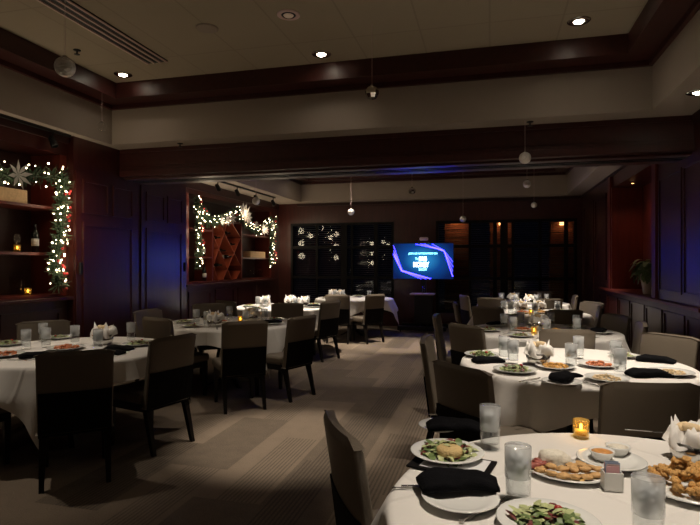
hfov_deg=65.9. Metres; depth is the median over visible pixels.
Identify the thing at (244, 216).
garland
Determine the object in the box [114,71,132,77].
recessed light
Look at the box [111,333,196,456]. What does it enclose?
dining chair
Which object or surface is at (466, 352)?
dinner plate
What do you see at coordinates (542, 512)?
salad
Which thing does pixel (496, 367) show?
dinner plate
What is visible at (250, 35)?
ceiling
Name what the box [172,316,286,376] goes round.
tablecloth
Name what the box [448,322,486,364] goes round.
dining chair
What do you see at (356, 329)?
round table
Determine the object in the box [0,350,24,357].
dinner plate
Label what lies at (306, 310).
tablecloth
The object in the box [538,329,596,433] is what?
dining chair
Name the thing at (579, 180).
ceiling
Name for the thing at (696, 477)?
fried piece
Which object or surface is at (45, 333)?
water glass
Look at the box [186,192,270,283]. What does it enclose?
display shelf
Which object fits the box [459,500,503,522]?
fork
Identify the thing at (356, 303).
tablecloth
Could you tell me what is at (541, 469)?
toast slice
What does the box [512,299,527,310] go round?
bread basket
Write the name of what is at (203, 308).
dining chair
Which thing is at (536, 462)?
ham
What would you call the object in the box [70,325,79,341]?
water glass
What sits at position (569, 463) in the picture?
toast slice
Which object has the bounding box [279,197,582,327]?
wall
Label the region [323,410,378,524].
dining chair
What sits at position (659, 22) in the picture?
trim
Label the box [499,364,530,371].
salad
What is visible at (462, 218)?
hanging ornament
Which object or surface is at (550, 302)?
dining chair
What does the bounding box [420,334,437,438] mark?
dining chair
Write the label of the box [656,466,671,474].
fried piece
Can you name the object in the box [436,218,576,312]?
window
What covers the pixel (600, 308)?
dining chair
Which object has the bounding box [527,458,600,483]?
serving platter
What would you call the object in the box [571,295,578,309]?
dining chair
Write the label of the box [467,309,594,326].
tablecloth
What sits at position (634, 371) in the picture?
folded napkin
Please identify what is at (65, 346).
tomato antipasto
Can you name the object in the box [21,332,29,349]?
water glass
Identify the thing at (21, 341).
dinner plate
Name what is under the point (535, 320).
bread basket
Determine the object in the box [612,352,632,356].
salad
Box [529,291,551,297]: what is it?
dining chair
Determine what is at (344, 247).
window
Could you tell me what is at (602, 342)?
tablecloth
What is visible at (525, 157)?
hanging ornament
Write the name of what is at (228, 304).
dining chair
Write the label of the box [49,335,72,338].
dinner plate
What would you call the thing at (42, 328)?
water glass
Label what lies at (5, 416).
dining chair
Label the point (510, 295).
bread basket
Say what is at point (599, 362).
tomato antipasto
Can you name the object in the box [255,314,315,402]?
dining chair
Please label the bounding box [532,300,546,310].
bread basket
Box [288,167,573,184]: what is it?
trim
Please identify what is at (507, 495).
fork
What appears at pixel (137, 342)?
salad
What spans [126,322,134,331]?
water glass
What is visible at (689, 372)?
dinner plate
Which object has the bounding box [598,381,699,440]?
dining chair
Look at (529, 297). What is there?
bread basket
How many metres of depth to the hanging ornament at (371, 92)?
4.71 m
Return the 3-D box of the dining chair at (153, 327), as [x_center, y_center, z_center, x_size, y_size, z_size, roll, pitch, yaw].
[-1.943,1.042,6.005,0.491,0.915,0.595,0,0,32]
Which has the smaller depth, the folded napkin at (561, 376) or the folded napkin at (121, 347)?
the folded napkin at (561, 376)
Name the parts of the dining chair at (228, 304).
backrest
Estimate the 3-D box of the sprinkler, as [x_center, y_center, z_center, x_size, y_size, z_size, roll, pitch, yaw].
[-2.698,-2.076,5.337,0.070,0.047,0.070,0,0,14]
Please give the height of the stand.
1.900 m
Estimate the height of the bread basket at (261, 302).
0.200 m
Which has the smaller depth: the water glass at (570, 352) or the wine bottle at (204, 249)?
the water glass at (570, 352)
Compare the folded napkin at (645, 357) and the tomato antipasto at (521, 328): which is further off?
the tomato antipasto at (521, 328)
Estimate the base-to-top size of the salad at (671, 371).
0.036 m
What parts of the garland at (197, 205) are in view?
stem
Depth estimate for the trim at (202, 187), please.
11.49 m
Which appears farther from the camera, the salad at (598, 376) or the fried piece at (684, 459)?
the salad at (598, 376)
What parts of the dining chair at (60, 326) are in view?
backrest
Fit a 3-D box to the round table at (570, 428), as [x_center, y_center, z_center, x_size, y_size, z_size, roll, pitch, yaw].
[1.657,1.128,4.013,1.600,0.744,1.600,0,0,14]
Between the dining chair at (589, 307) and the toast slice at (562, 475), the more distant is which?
the dining chair at (589, 307)
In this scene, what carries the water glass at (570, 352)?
on the tablecloth at (541, 406)
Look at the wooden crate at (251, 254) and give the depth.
12.14 m
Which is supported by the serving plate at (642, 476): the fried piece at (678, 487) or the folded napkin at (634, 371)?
the fried piece at (678, 487)
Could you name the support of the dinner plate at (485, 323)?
on the tablecloth at (602, 342)
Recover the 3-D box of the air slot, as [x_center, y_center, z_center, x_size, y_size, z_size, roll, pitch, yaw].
[-2.244,-2.089,4.743,0.240,0.022,1.860,0,0,14]
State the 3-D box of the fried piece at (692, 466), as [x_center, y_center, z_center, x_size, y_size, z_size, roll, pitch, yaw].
[1.123,0.674,1.760,0.047,0.034,0.039,0,0,14]
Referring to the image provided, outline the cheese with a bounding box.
[538,449,571,469]
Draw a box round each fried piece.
[651,476,663,485]
[651,477,660,485]
[652,471,661,477]
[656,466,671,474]
[660,471,669,479]
[668,475,680,484]
[669,463,678,469]
[669,470,679,477]
[670,456,680,467]
[672,483,685,493]
[678,455,691,464]
[678,464,687,470]
[680,470,690,480]
[682,467,691,474]
[684,486,696,496]
[687,461,695,466]
[688,481,695,487]
[689,469,699,479]
[690,464,699,470]
[692,469,699,479]
[693,486,699,496]
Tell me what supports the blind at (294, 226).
attached to the window at (344, 247)
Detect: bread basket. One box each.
[90,321,117,344]
[205,310,224,326]
[242,306,259,320]
[259,295,270,305]
[284,295,296,302]
[297,296,309,306]
[507,292,518,301]
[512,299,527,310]
[523,294,534,303]
[524,339,553,365]
[528,312,549,329]
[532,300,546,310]
[662,414,699,462]
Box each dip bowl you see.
[589,446,615,461]
[605,442,630,456]
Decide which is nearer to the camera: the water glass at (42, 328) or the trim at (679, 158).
the water glass at (42, 328)
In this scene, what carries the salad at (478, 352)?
on the dinner plate at (466, 352)
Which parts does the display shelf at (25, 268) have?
panel, panel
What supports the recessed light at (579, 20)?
in the ceiling at (250, 35)
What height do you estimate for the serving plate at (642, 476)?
0.019 m
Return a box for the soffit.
[0,9,699,149]
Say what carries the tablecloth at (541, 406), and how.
on the round table at (570, 428)
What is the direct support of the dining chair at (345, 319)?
on the floor
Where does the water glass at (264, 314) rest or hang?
on the tablecloth at (210, 336)
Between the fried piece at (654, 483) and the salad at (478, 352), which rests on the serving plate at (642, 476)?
the fried piece at (654, 483)
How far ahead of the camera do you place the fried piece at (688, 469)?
1.74 m
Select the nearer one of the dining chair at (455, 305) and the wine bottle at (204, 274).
the dining chair at (455, 305)
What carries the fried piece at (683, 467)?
on the fried piece
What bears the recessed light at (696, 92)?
attached to the soffit
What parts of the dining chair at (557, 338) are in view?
backrest, leg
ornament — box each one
[54,55,75,76]
[252,196,259,204]
[348,208,353,214]
[365,84,378,99]
[409,187,414,193]
[460,215,465,221]
[519,151,530,163]
[523,179,530,187]
[531,202,536,207]
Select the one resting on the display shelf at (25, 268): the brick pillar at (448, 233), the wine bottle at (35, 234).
the wine bottle at (35, 234)
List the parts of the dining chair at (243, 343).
leg, seat, leg, seat frame, backrest, panel, leg, leg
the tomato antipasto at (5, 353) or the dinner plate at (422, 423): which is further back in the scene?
the tomato antipasto at (5, 353)
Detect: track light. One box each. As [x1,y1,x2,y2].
[0,113,70,147]
[215,182,275,205]
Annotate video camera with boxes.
[418,237,428,242]
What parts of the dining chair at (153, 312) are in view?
backrest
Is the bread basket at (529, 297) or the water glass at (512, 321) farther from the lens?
the bread basket at (529, 297)
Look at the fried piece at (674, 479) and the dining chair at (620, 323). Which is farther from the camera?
the dining chair at (620, 323)
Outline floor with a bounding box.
[0,325,597,524]
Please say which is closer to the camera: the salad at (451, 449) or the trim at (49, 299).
the salad at (451, 449)
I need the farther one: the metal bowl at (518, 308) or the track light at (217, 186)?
the track light at (217, 186)
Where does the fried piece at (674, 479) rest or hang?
on the fried piece
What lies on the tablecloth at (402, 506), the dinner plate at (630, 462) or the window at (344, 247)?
the dinner plate at (630, 462)
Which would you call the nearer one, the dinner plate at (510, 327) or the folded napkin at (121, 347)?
the folded napkin at (121, 347)
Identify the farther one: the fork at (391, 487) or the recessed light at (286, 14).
the recessed light at (286, 14)
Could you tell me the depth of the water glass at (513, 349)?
4.00 m
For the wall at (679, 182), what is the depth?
6.19 m
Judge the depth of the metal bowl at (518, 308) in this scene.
8.10 m
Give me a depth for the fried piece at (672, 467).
1.86 m
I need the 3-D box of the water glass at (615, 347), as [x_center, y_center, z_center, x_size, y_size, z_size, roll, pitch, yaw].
[1.960,0.662,3.979,0.082,0.172,0.082,0,0,28]
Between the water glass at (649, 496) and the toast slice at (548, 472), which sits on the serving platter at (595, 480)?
the toast slice at (548, 472)
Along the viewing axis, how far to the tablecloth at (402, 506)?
1.76 m
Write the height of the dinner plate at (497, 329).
0.022 m
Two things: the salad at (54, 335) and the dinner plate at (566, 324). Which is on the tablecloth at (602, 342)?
the dinner plate at (566, 324)
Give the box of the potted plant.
[629,259,651,294]
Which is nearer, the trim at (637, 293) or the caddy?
the caddy
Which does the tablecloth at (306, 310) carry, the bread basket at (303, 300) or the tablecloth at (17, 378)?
the bread basket at (303, 300)
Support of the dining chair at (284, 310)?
on the floor
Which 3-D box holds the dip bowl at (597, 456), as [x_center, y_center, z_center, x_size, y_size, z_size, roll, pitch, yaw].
[0.945,0.721,2.025,0.092,0.035,0.091,0,0,14]
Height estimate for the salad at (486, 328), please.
0.054 m
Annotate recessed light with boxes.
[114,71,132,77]
[277,9,299,20]
[312,50,330,57]
[567,16,590,25]
[685,89,699,95]
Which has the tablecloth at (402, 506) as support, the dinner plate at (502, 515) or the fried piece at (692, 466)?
the dinner plate at (502, 515)
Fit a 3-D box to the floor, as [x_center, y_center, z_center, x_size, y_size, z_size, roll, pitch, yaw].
[-0.230,1.550,5.301,8.300,0.100,15.550,0,0,14]
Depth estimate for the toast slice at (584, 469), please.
1.86 m
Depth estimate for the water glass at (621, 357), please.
3.59 m
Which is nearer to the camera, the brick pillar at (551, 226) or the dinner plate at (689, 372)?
the dinner plate at (689, 372)
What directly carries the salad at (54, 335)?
on the dinner plate at (52, 335)
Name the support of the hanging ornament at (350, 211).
hanging from the ceiling at (250, 35)
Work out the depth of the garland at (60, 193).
5.98 m
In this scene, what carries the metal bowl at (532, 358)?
on the bread basket at (540, 352)
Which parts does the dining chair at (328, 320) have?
leg, leg, backrest, panel, leg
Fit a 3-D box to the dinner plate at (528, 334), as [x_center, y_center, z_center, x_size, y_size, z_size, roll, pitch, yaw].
[1.728,0.737,5.466,0.266,0.022,0.266,0,0,14]
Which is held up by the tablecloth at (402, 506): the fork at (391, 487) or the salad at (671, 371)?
the fork at (391, 487)
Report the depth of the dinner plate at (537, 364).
3.79 m
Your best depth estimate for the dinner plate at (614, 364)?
3.91 m
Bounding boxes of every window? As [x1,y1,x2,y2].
[291,222,393,311]
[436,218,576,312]
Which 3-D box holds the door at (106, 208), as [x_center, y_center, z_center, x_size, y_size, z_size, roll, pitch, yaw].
[-3.003,0.210,6.757,0.042,2.540,1.140,0,0,14]
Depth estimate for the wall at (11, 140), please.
6.20 m
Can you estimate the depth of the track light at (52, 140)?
5.79 m
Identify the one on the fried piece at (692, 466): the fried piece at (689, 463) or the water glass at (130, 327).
the fried piece at (689, 463)
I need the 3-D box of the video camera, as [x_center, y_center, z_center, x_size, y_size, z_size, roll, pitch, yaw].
[1.614,-0.491,11.843,0.253,0.127,0.090,0,0,14]
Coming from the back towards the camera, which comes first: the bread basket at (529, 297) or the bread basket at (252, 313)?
the bread basket at (529, 297)
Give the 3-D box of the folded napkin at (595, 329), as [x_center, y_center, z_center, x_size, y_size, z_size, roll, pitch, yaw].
[2.639,0.707,5.725,0.133,0.042,0.249,0,0,41]
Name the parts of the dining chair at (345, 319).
backrest, panel, leg, leg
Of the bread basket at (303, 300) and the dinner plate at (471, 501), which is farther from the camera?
the bread basket at (303, 300)
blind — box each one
[294,226,340,302]
[348,225,390,297]
[439,223,499,309]
[508,221,573,302]
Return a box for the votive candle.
[573,419,589,438]
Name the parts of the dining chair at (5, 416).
seat frame, leg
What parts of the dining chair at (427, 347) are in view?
panel, leg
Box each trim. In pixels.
[0,0,699,109]
[0,109,699,209]
[0,278,275,305]
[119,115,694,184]
[133,157,685,182]
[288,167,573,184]
[598,287,699,312]
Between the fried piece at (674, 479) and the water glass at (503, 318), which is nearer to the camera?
the fried piece at (674, 479)
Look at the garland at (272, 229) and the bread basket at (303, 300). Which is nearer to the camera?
the bread basket at (303, 300)
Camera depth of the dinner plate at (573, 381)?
3.32 m
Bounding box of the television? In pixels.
[393,243,453,279]
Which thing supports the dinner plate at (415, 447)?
on the folder
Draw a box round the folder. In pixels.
[406,456,496,473]
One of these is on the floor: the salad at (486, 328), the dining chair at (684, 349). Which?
the dining chair at (684, 349)
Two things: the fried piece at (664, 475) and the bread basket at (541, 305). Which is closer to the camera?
the fried piece at (664, 475)
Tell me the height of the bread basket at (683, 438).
0.165 m
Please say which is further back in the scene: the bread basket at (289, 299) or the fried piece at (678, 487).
the bread basket at (289, 299)
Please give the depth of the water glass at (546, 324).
5.51 m
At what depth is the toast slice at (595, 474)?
1.84 m
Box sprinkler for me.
[73,49,80,55]
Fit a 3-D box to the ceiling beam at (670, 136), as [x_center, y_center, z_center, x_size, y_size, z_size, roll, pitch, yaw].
[0.052,-1.663,6.491,7.050,1.175,0.665,0,0,14]
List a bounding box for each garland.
[0,160,64,189]
[42,166,73,295]
[193,196,204,270]
[194,204,274,236]
[268,215,277,266]
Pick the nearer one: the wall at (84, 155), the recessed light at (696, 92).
the recessed light at (696, 92)
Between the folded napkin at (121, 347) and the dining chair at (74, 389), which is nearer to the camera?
the dining chair at (74, 389)
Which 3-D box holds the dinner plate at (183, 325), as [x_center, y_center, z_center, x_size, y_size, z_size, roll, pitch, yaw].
[-1.850,0.737,6.288,0.266,0.022,0.266,0,0,14]
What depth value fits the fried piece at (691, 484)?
1.70 m
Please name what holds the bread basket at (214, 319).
on the tablecloth at (210, 336)
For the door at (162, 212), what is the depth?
7.84 m
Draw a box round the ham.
[530,458,549,473]
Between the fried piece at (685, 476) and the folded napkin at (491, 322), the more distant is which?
the folded napkin at (491, 322)
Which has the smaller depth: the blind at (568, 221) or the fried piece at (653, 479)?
the fried piece at (653, 479)
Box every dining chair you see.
[0,408,10,464]
[15,319,70,427]
[33,349,115,493]
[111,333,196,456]
[133,308,192,380]
[142,316,208,394]
[192,303,224,374]
[212,320,267,414]
[216,300,237,357]
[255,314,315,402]
[270,303,303,318]
[313,300,340,361]
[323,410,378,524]
[325,294,355,343]
[349,294,384,343]
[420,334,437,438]
[431,360,542,441]
[432,313,451,362]
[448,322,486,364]
[453,302,460,323]
[459,294,471,324]
[472,306,504,325]
[477,297,504,306]
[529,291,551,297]
[534,298,562,309]
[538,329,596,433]
[545,310,583,324]
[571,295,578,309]
[579,301,603,320]
[594,305,603,327]
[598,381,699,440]
[600,313,630,344]
[631,320,647,354]
[640,332,699,369]
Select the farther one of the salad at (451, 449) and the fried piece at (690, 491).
the salad at (451, 449)
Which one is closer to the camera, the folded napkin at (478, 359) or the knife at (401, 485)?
the knife at (401, 485)
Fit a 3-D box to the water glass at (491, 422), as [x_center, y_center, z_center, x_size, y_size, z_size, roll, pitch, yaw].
[0.565,0.662,2.178,0.082,0.172,0.082,0,0,-29]
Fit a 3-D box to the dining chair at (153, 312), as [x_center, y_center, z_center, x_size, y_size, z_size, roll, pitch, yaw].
[-2.304,1.042,6.683,0.595,0.915,0.491,0,0,22]
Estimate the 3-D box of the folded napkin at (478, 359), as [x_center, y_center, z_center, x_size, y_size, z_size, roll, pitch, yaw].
[1.045,0.727,4.067,0.249,0.042,0.133,0,0,-6]
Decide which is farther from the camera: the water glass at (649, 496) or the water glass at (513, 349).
the water glass at (513, 349)
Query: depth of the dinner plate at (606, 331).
5.69 m
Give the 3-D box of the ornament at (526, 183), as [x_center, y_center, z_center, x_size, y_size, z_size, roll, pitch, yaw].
[2.589,-1.595,7.900,0.116,1.010,0.116,0,0,14]
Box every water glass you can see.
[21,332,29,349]
[38,323,47,332]
[42,327,50,344]
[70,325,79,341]
[93,329,102,346]
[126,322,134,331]
[193,311,199,321]
[261,309,267,319]
[480,404,499,450]
[499,339,508,359]
[500,314,507,328]
[505,443,530,497]
[507,342,518,363]
[509,316,516,325]
[518,314,523,319]
[542,319,550,328]
[547,312,554,325]
[565,343,576,364]
[573,320,580,326]
[573,336,583,358]
[610,340,621,364]
[613,349,626,371]
[631,472,664,524]
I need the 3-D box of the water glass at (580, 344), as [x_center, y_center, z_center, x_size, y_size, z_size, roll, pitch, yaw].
[1.790,0.662,4.229,0.082,0.172,0.082,0,0,-5]
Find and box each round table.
[341,314,367,335]
[566,422,579,432]
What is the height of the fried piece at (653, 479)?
0.034 m
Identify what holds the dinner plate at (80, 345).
on the tablecloth at (17, 378)
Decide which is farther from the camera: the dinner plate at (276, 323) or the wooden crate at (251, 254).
the wooden crate at (251, 254)
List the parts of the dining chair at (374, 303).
leg, seat, leg, seat frame, panel, backrest, leg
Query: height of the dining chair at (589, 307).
0.915 m
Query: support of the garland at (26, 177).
attached to the display shelf at (25, 268)
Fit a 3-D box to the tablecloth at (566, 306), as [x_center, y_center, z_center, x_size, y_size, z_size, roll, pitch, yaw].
[3.221,1.028,10.135,1.759,0.554,1.751,0,0,0]
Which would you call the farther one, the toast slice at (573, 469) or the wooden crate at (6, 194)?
the wooden crate at (6, 194)
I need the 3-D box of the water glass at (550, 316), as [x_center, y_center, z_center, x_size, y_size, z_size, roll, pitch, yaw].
[2.324,0.662,6.243,0.082,0.172,0.082,0,0,-25]
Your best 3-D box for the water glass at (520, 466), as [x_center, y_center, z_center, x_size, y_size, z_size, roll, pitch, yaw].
[0.529,0.662,1.701,0.082,0.172,0.082,0,0,34]
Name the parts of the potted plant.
pot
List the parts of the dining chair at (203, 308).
backrest, seat frame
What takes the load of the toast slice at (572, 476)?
on the serving platter at (595, 480)
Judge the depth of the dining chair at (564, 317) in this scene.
6.71 m
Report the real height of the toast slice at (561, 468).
0.018 m
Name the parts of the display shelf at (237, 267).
panel, panel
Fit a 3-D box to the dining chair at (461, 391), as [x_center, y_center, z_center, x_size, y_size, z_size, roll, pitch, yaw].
[0.853,1.042,3.244,0.595,0.915,0.491,0,0,-31]
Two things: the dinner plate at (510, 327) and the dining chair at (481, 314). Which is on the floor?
the dining chair at (481, 314)
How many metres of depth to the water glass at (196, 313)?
6.65 m
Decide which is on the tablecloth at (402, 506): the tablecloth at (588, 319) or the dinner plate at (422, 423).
the dinner plate at (422, 423)
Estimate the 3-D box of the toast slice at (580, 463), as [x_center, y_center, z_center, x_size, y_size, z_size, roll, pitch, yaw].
[0.823,0.715,1.910,0.049,0.022,0.034,0,0,24]
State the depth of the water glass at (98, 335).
4.65 m
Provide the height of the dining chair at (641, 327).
0.915 m
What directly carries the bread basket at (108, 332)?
on the tablecloth at (17, 378)
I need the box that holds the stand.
[397,279,447,332]
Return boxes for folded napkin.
[18,351,47,358]
[103,344,134,350]
[104,348,125,354]
[264,319,281,322]
[416,467,499,493]
[426,416,482,432]
[471,356,505,362]
[486,321,507,324]
[548,371,582,381]
[590,327,606,331]
[624,367,673,376]
[636,354,676,363]
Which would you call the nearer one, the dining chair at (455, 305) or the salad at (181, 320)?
the salad at (181, 320)
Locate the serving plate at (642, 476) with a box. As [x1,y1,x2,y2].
[636,466,699,504]
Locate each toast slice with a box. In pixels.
[534,466,547,472]
[545,462,556,469]
[545,470,556,476]
[555,465,568,471]
[556,472,569,478]
[565,462,577,466]
[567,465,579,473]
[569,474,580,479]
[576,460,586,466]
[578,466,591,472]
[580,473,593,479]
[588,472,600,477]
[592,466,602,471]
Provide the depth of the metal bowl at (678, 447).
2.01 m
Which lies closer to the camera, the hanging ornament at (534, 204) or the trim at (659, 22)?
the trim at (659, 22)
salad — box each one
[0,339,20,345]
[50,334,68,339]
[127,339,147,345]
[177,319,191,321]
[419,438,478,466]
[469,350,495,355]
[482,326,495,329]
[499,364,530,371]
[506,500,584,524]
[512,332,526,335]
[591,373,620,380]
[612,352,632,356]
[661,369,686,374]
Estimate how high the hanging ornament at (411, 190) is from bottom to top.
1.043 m
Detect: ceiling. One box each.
[0,0,647,82]
[204,165,622,203]
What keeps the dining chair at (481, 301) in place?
on the floor
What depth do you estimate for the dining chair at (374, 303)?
10.03 m
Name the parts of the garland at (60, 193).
stem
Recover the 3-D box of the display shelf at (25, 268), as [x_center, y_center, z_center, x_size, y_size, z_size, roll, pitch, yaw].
[-3.930,-0.420,4.404,0.416,1.596,3.796,0,0,14]
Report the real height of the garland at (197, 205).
1.406 m
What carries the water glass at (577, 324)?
on the tablecloth at (602, 342)
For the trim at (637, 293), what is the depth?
6.81 m
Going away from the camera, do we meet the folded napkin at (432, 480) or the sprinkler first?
the folded napkin at (432, 480)
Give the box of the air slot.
[36,0,167,64]
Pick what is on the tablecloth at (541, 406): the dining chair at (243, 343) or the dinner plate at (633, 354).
the dinner plate at (633, 354)
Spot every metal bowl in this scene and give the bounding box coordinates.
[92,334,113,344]
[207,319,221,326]
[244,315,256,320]
[515,306,526,310]
[526,353,550,365]
[668,438,699,462]
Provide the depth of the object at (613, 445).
2.07 m
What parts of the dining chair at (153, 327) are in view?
backrest, seat frame, seat, leg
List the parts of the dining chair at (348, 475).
panel, seat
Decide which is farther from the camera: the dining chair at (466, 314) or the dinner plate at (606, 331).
the dining chair at (466, 314)
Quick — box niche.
[608,164,657,298]
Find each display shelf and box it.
[0,149,65,300]
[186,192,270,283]
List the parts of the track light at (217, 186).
rail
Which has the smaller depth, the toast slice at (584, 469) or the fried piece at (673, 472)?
the fried piece at (673, 472)
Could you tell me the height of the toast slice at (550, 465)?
0.021 m
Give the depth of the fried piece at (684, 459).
1.81 m
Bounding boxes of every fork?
[391,487,419,488]
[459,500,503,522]
[469,495,512,517]
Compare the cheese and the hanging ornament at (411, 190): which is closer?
the cheese
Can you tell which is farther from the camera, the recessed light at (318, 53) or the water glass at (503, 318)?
the water glass at (503, 318)
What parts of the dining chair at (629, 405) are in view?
panel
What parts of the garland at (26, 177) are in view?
stem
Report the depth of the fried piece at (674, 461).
1.85 m
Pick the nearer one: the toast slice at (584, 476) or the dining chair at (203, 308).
the toast slice at (584, 476)
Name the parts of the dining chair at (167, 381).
leg, seat frame, seat, leg, backrest, panel, leg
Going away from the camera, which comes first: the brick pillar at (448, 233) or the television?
the television
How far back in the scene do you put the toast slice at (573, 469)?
1.86 m
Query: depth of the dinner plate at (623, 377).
3.46 m
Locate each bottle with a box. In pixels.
[31,224,38,251]
[201,244,205,256]
[202,265,206,280]
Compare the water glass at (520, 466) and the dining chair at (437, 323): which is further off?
the dining chair at (437, 323)
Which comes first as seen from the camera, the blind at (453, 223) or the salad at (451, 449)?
the salad at (451, 449)
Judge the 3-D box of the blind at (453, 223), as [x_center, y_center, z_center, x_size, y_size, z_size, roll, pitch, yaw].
[2.749,0.080,12.407,1.474,2.060,0.060,0,0,14]
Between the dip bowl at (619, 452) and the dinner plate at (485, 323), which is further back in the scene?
the dinner plate at (485, 323)
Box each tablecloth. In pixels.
[0,337,190,448]
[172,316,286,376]
[237,303,326,342]
[314,296,398,327]
[371,433,699,524]
[460,347,699,432]
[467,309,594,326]
[475,323,630,352]
[477,300,571,309]
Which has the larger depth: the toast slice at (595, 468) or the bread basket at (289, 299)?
the bread basket at (289, 299)
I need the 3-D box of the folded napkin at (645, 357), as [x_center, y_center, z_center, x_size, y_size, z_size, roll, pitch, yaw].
[2.310,0.725,4.086,0.274,0.046,0.146,0,0,35]
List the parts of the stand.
frame, panel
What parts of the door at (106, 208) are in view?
handle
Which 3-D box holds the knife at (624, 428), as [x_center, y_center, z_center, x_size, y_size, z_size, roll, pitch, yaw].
[1.337,0.745,2.380,0.230,0.005,0.015,0,0,16]
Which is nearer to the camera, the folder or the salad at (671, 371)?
the folder
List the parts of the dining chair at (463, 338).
panel, backrest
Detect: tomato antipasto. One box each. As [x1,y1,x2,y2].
[0,350,16,356]
[53,344,78,348]
[514,327,530,329]
[585,360,611,366]
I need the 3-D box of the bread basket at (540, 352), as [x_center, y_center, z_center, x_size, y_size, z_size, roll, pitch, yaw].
[1.388,0.648,3.982,0.227,0.200,0.214,0,0,-4]
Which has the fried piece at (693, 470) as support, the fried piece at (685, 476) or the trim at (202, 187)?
the fried piece at (685, 476)
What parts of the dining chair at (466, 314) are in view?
panel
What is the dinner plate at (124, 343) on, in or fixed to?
on the tablecloth at (17, 378)
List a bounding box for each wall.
[0,125,278,340]
[68,136,185,337]
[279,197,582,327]
[583,121,699,371]
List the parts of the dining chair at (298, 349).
leg, seat frame, seat, leg, leg, backrest, panel, leg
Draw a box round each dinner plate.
[0,340,25,345]
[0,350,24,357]
[46,344,85,350]
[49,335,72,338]
[122,340,149,345]
[179,324,202,326]
[268,322,283,324]
[410,438,484,463]
[418,418,450,432]
[421,490,499,513]
[464,350,499,356]
[483,327,500,331]
[485,323,507,326]
[493,364,537,373]
[496,498,601,524]
[507,333,533,336]
[510,327,534,330]
[535,361,574,369]
[542,377,582,385]
[564,324,587,327]
[576,448,647,470]
[577,359,619,367]
[584,372,629,381]
[596,330,612,333]
[607,352,637,357]
[650,367,695,375]
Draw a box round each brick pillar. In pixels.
[444,223,468,308]
[490,223,511,298]
[548,222,573,304]
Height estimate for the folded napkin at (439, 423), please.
0.043 m
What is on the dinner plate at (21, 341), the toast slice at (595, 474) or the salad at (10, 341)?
the salad at (10, 341)
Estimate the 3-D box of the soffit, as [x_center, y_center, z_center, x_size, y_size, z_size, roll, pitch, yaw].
[-1.353,-1.685,2.158,7.700,0.470,8.500,0,0,14]
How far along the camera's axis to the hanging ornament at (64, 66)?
3.02 m
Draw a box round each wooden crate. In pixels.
[0,186,26,203]
[243,251,264,257]
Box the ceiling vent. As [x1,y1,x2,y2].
[195,23,217,32]
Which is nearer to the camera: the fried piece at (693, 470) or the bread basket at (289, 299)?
the fried piece at (693, 470)
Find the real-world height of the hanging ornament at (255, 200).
1.183 m
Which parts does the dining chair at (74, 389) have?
leg, leg, panel, backrest, leg, leg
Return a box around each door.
[75,170,138,337]
[140,185,185,320]
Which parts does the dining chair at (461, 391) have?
panel, backrest, seat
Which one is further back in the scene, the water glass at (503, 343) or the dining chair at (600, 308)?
the dining chair at (600, 308)
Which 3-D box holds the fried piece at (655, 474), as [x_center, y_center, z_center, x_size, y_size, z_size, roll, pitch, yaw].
[1.036,0.714,1.813,0.047,0.032,0.043,0,0,14]
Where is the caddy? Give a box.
[601,460,623,491]
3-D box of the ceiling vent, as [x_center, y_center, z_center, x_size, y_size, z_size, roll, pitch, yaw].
[-1.281,-2.095,4.836,0.200,0.010,0.200,0,0,14]
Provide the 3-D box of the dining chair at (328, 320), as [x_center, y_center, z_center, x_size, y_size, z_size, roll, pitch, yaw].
[-0.495,1.042,8.435,0.595,0.915,0.491,0,0,37]
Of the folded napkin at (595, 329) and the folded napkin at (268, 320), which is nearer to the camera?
the folded napkin at (595, 329)
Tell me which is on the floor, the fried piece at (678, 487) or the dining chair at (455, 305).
the dining chair at (455, 305)
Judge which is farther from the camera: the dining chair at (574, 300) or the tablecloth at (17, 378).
the dining chair at (574, 300)
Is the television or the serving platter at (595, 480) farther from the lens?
the television
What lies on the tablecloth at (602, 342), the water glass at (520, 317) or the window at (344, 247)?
the water glass at (520, 317)
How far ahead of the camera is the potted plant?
7.17 m
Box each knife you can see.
[401,485,418,486]
[624,428,664,432]
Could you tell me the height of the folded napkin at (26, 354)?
0.042 m
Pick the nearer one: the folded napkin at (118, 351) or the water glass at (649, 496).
the water glass at (649, 496)
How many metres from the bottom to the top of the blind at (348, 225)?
2.060 m
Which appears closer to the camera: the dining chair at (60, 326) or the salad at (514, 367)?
the salad at (514, 367)
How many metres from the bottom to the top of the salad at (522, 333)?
0.045 m
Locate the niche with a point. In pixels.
(632, 211)
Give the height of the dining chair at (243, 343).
0.915 m

